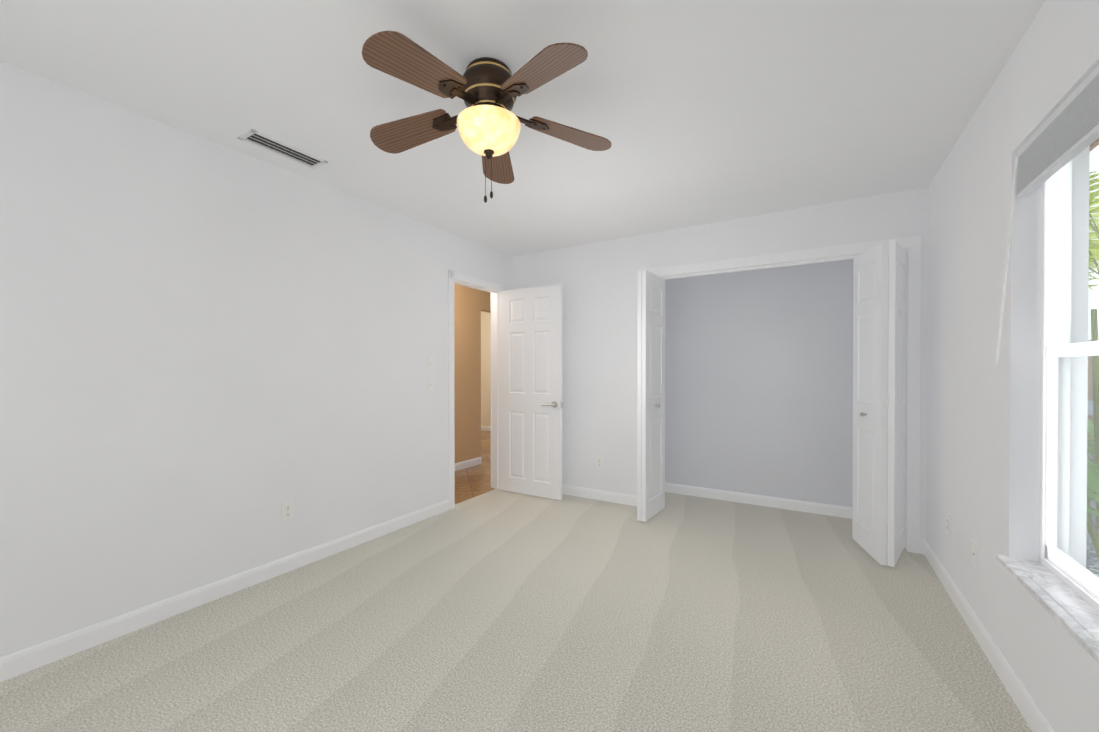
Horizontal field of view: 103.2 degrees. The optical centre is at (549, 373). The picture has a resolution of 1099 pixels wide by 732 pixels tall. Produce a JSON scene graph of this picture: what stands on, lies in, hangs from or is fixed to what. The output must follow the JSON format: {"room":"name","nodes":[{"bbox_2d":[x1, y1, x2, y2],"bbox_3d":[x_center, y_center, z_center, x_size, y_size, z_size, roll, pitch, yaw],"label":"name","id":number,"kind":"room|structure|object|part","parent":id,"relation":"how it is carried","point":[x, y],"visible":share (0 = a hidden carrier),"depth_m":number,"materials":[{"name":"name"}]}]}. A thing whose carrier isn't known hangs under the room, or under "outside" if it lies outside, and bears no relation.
{"room":"empty bedroom","nodes":[
{"label":"empty bedroom","id":0,"kind":"room"},
{"bbox_2d":[0,61,512,656],"bbox_3d":[-1.535,-0.018,2.868,0.120,2.440,5.660,0,0,31],"label":"wall","id":1,"kind":"structure","parent":0,"point":[214,357],"depth_m":2.22,"materials":[{"name":"white paint"}]},
{"bbox_2d":[0,500,448,681],"bbox_3d":[-1.883,1.161,2.171,0.013,0.092,3.855,0,0,31],"label":"baseboard","id":2,"kind":"structure","parent":1,"relation":"attached to","point":[12,665],"depth_m":2.21,"materials":[{"name":"white wood"}]},
{"bbox_2d":[281,500,293,521],"bbox_3d":[-1.593,0.833,2.652,0.008,0.114,0.070,0,0,31],"label":"electrical outlet","id":3,"kind":"object","parent":1,"relation":"attached to","point":[287,509],"visible":1,"depth_m":2.65,"materials":[{"name":"white plastic"}]},
{"bbox_2d":[427,378,433,391],"bbox_3d":[-0.994,0.092,3.640,0.009,0.114,0.070,0,0,31],"label":"light switch","id":4,"kind":"object","parent":1,"relation":"attached to","point":[430,384],"visible":1,"depth_m":3.63,"materials":[{"name":"white plastic"}]},
{"bbox_2d":[427,356,433,369],"bbox_3d":[-0.994,-0.088,3.639,0.009,0.114,0.070,0,0,31],"label":"light switch","id":5,"kind":"object","parent":1,"relation":"attached to","point":[430,362],"visible":1,"depth_m":3.63,"materials":[{"name":"white plastic"}]},
{"bbox_2d":[448,270,505,509],"bbox_3d":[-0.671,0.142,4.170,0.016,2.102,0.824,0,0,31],"label":"door frame","id":6,"kind":"structure","parent":1,"relation":"attached to","point":[452,275],"depth_m":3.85,"materials":[{"name":"white wood"}]},
{"bbox_2d":[500,284,573,499],"bbox_3d":[-0.153,0.171,4.316,0.749,2.020,0.290,0,0,31],"label":"entry door","id":7,"kind":"structure","parent":1,"relation":"in","point":[531,404],"depth_m":4.23,"materials":[{"name":"white wood"}]},
{"bbox_3d":[0.038,0.289,4.123,0.195,0.062,0.156,0,0,31],"label":"handle","id":8,"kind":"part","parent":7,"relation":"part of","materials":[{"name":"silver metal"}]},
{"bbox_2d":[454,284,490,462],"bbox_3d":[-1.045,-0.036,5.597,0.100,2.440,7.600,0,0,31],"label":"wall","id":9,"kind":"structure","parent":0,"point":[470,304],"depth_m":5.49,"materials":[{"name":"paint"}]},
{"bbox_2d":[455,457,481,470],"bbox_3d":[-1.928,1.149,4.030,0.013,0.092,3.990,0,0,31],"label":"baseboard","id":10,"kind":"structure","parent":9,"relation":"attached to","point":[468,463],"depth_m":5.52,"materials":[{"name":"white wood"}]},
{"bbox_2d":[481,312,490,426],"bbox_3d":[-0.729,-0.055,8.618,2.480,2.440,0.100,0,0,31],"label":"wall","id":11,"kind":"structure","parent":0,"point":[485,368],"depth_m":8.89,"materials":[{"name":"beige paint"}]},
{"bbox_2d":[481,426,490,430],"bbox_3d":[-0.755,1.119,8.574,2.470,0.092,0.013,0,0,31],"label":"baseboard","id":12,"kind":"structure","parent":11,"relation":"attached to","point":[485,428],"depth_m":8.89,"materials":[{"name":"white wood"}]},
{"bbox_2d":[0,489,1031,731],"bbox_3d":[-0.058,1.233,1.985,3.450,0.050,5.420,0,0,31],"label":"floor carpet","id":13,"kind":"object","parent":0,"point":[498,611],"visible":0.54,"depth_m":1.96,"materials":[{"name":"beige carpet"}]},
{"bbox_2d":[0,0,1045,255],"bbox_3d":[0.002,-1.282,1.933,3.710,0.100,5.660,0,0,31],"label":"ceiling","id":14,"kind":"structure","parent":0,"point":[698,112],"depth_m":1.89,"materials":[{"name":"paint"}]},
{"bbox_2d":[237,129,327,168],"bbox_3d":[-1.461,-1.227,2.407,0.155,0.016,0.400,0,0,31],"label":"ceiling vent","id":15,"kind":"object","parent":14,"relation":"in","point":[272,145],"visible":1,"depth_m":2.39,"materials":[{"name":"white metal"}]},
{"bbox_2d":[362,31,610,202],"bbox_3d":[-0.273,-0.986,1.754,1.054,0.490,1.025,0,0,31],"label":"ceiling fan","id":16,"kind":"object","parent":14,"relation":"hanging from","point":[488,91],"visible":1,"depth_m":1.68,"materials":[{"name":"brown wood"}]},
{"bbox_3d":[-0.248,-0.967,1.782,0.259,0.119,0.259,0,0,31],"label":"lamp shade","id":17,"kind":"part","parent":16,"relation":"part of","materials":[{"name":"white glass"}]},
{"bbox_2d":[512,187,927,539],"bbox_3d":[1.089,-0.024,3.820,3.390,2.440,0.120,0,0,31],"label":"wall","id":18,"kind":"structure","parent":0,"point":[597,281],"depth_m":3.99,"materials":[{"name":"white paint"}]},
{"bbox_2d":[596,456,602,468],"bbox_3d":[0.474,0.839,4.121,0.070,0.114,0.008,0,0,31],"label":"electrical outlet","id":19,"kind":"object","parent":18,"relation":"attached to","point":[599,461],"visible":1,"depth_m":4.12,"materials":[{"name":"white plastic"}]},
{"bbox_2d":[562,484,636,505],"bbox_3d":[0.213,1.147,4.277,1.425,0.092,0.013,0,0,31],"label":"baseboard","id":20,"kind":"structure","parent":18,"relation":"attached to","point":[620,498],"depth_m":4.11,"materials":[{"name":"white wood"}]},
{"bbox_2d":[637,271,641,520],"bbox_3d":[0.824,0.176,3.691,0.033,2.005,0.447,0,0,28],"label":"bifold closet door","id":21,"kind":"structure","parent":18,"relation":"in","point":[639,399],"depth_m":3.49,"materials":[{"name":"white wood"}]},
{"bbox_2d":[642,270,664,521],"bbox_3d":[0.878,0.176,3.659,0.033,2.005,0.447,0,0,35],"label":"bifold closet door","id":22,"kind":"structure","parent":18,"relation":"in","point":[653,394],"depth_m":3.60,"materials":[{"name":"white wood"}]},
{"bbox_2d":[641,235,921,553],"bbox_3d":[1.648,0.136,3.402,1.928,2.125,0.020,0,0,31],"label":"door frame","id":23,"kind":"structure","parent":18,"relation":"attached to","point":[912,244],"depth_m":2.93,"materials":[{"name":"white wood"}]},
{"bbox_2d":[852,241,887,564],"bbox_3d":[2.132,0.181,2.908,0.033,2.005,0.447,0,0,16],"label":"bifold closet door","id":24,"kind":"structure","parent":18,"relation":"in","point":[870,382],"depth_m":2.84,"materials":[{"name":"white wood"}]},
{"bbox_2d":[886,239,906,566],"bbox_3d":[2.254,0.182,2.829,0.457,2.005,0.040,0,1,-44],"label":"bifold closet door","id":25,"kind":"structure","parent":18,"relation":"in","point":[897,396],"depth_m":2.71,"materials":[{"name":"white wood"}]},
{"bbox_3d":[2.085,0.138,2.684,0.010,1.570,0.010,0,0,31],"label":"closet bifold right hinge","id":26,"kind":"part","parent":25,"relation":"part of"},
{"bbox_2d":[665,255,888,506],"bbox_3d":[1.908,-0.024,3.746,2.310,2.440,0.600,0,0,31],"label":"wall","id":27,"kind":"structure","parent":0,"point":[759,382],"depth_m":3.94,"materials":[{"name":"paint"}]},
{"bbox_2d":[665,483,851,518],"bbox_3d":[1.964,1.149,3.923,1.990,0.092,0.013,0,0,31],"label":"baseboard","id":28,"kind":"structure","parent":27,"relation":"attached to","point":[775,502],"depth_m":3.94,"materials":[{"name":"white wood"}]},
{"bbox_2d":[926,0,1098,731],"bbox_3d":[1.474,-0.006,0.983,0.200,2.440,5.540,0,0,31],"label":"wall","id":29,"kind":"structure","parent":0,"point":[983,450],"depth_m":1.72,"materials":[{"name":"white paint"}]},
{"bbox_2d":[946,512,950,535],"bbox_3d":[2.216,0.835,2.421,0.008,0.114,0.070,0,0,31],"label":"electrical outlet","id":30,"kind":"object","parent":29,"relation":"attached to","point":[948,524],"visible":1,"depth_m":2.41,"materials":[{"name":"white plastic"}]},
{"bbox_2d":[971,540,977,568],"bbox_3d":[1.985,0.843,2.035,0.006,0.114,0.070,0,0,31],"label":"outlet","id":31,"kind":"object","parent":29,"relation":"attached to","point":[974,557],"visible":0.98,"depth_m":2.03,"materials":[{"name":"white plastic"}]},
{"bbox_2d":[920,540,1054,731],"bbox_3d":[1.252,1.169,0.845,0.030,0.092,4.820,0,0,31],"label":"baseboard","id":32,"kind":"structure","parent":29,"relation":"attached to","point":[1035,719],"depth_m":1.80,"materials":[{"name":"white wood"}]},
{"bbox_2d":[996,554,1098,662],"bbox_3d":[1.515,0.723,1.199,0.116,0.020,1.140,0,0,31],"label":"window sill","id":33,"kind":"structure","parent":29,"relation":"attached to","point":[1075,615],"depth_m":1.37,"materials":[{"name":"white stone"}]},
{"bbox_2d":[1039,142,1098,611],"bbox_3d":[1.590,-0.067,1.149,0.074,1.560,1.104,0,0,31],"label":"window","id":34,"kind":"structure","parent":29,"relation":"in","point":[1079,580],"depth_m":1.59,"materials":[{"name":"white"}]},
{"bbox_2d":[995,64,1098,365],"bbox_3d":[1.495,0.164,1.221,0.093,2.018,1.114,0,0,31],"label":"window blinds","id":35,"kind":"object","parent":34,"relation":"attached to","point":[1065,133],"visible":1,"depth_m":1.40,"materials":[{"name":"white plastic"}]},
{"bbox_3d":[1.557,0.177,1.355,0.062,1.990,0.822,0,0,31],"label":"cord","id":36,"kind":"part","parent":35,"relation":"part of","materials":[{"name":"white plastic"}]},
{"bbox_2d":[1090,138,1098,150],"bbox_3d":[2.170,-1.209,1.548,0.400,0.080,11.000,0,0,31],"label":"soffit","id":37,"kind":"structure","parent":29,"relation":"attached to","point":[1094,143],"depth_m":2.23,"materials":[{"name":"beige"}]},
{"label":"outside","id":38,"kind":"structure","parent":0,"visible":0},
{"bbox_2d":[455,430,494,503],"bbox_3d":[-1.910,1.206,6.069,3.940,0.050,7.700,0,0,31],"label":"floor","id":39,"kind":"structure","parent":38,"point":[472,481],"depth_m":4.99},
{"bbox_2d":[1086,454,1098,576],"bbox_3d":[9.994,1.387,6.773,8.400,0.180,36.000,0,0,31],"label":"gravel","id":40,"kind":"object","parent":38,"point":[1093,567],"depth_m":3.20,"materials":[{"name":"grey gravel"}]},
{"bbox_2d":[1087,170,1098,558],"bbox_3d":[5.402,-0.811,4.691,3.486,4.263,6.187,0,0,31],"label":"palms","id":41,"kind":"object","parent":40,"relation":"on","point":[1095,452],"depth_m":3.69,"materials":[{"name":"green plant"}]},
{"bbox_2d":[1087,340,1098,452],"bbox_3d":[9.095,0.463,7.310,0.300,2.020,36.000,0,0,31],"label":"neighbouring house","id":42,"kind":"structure","parent":40,"relation":"on","point":[1090,405],"depth_m":7.07,"materials":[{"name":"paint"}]}
]}

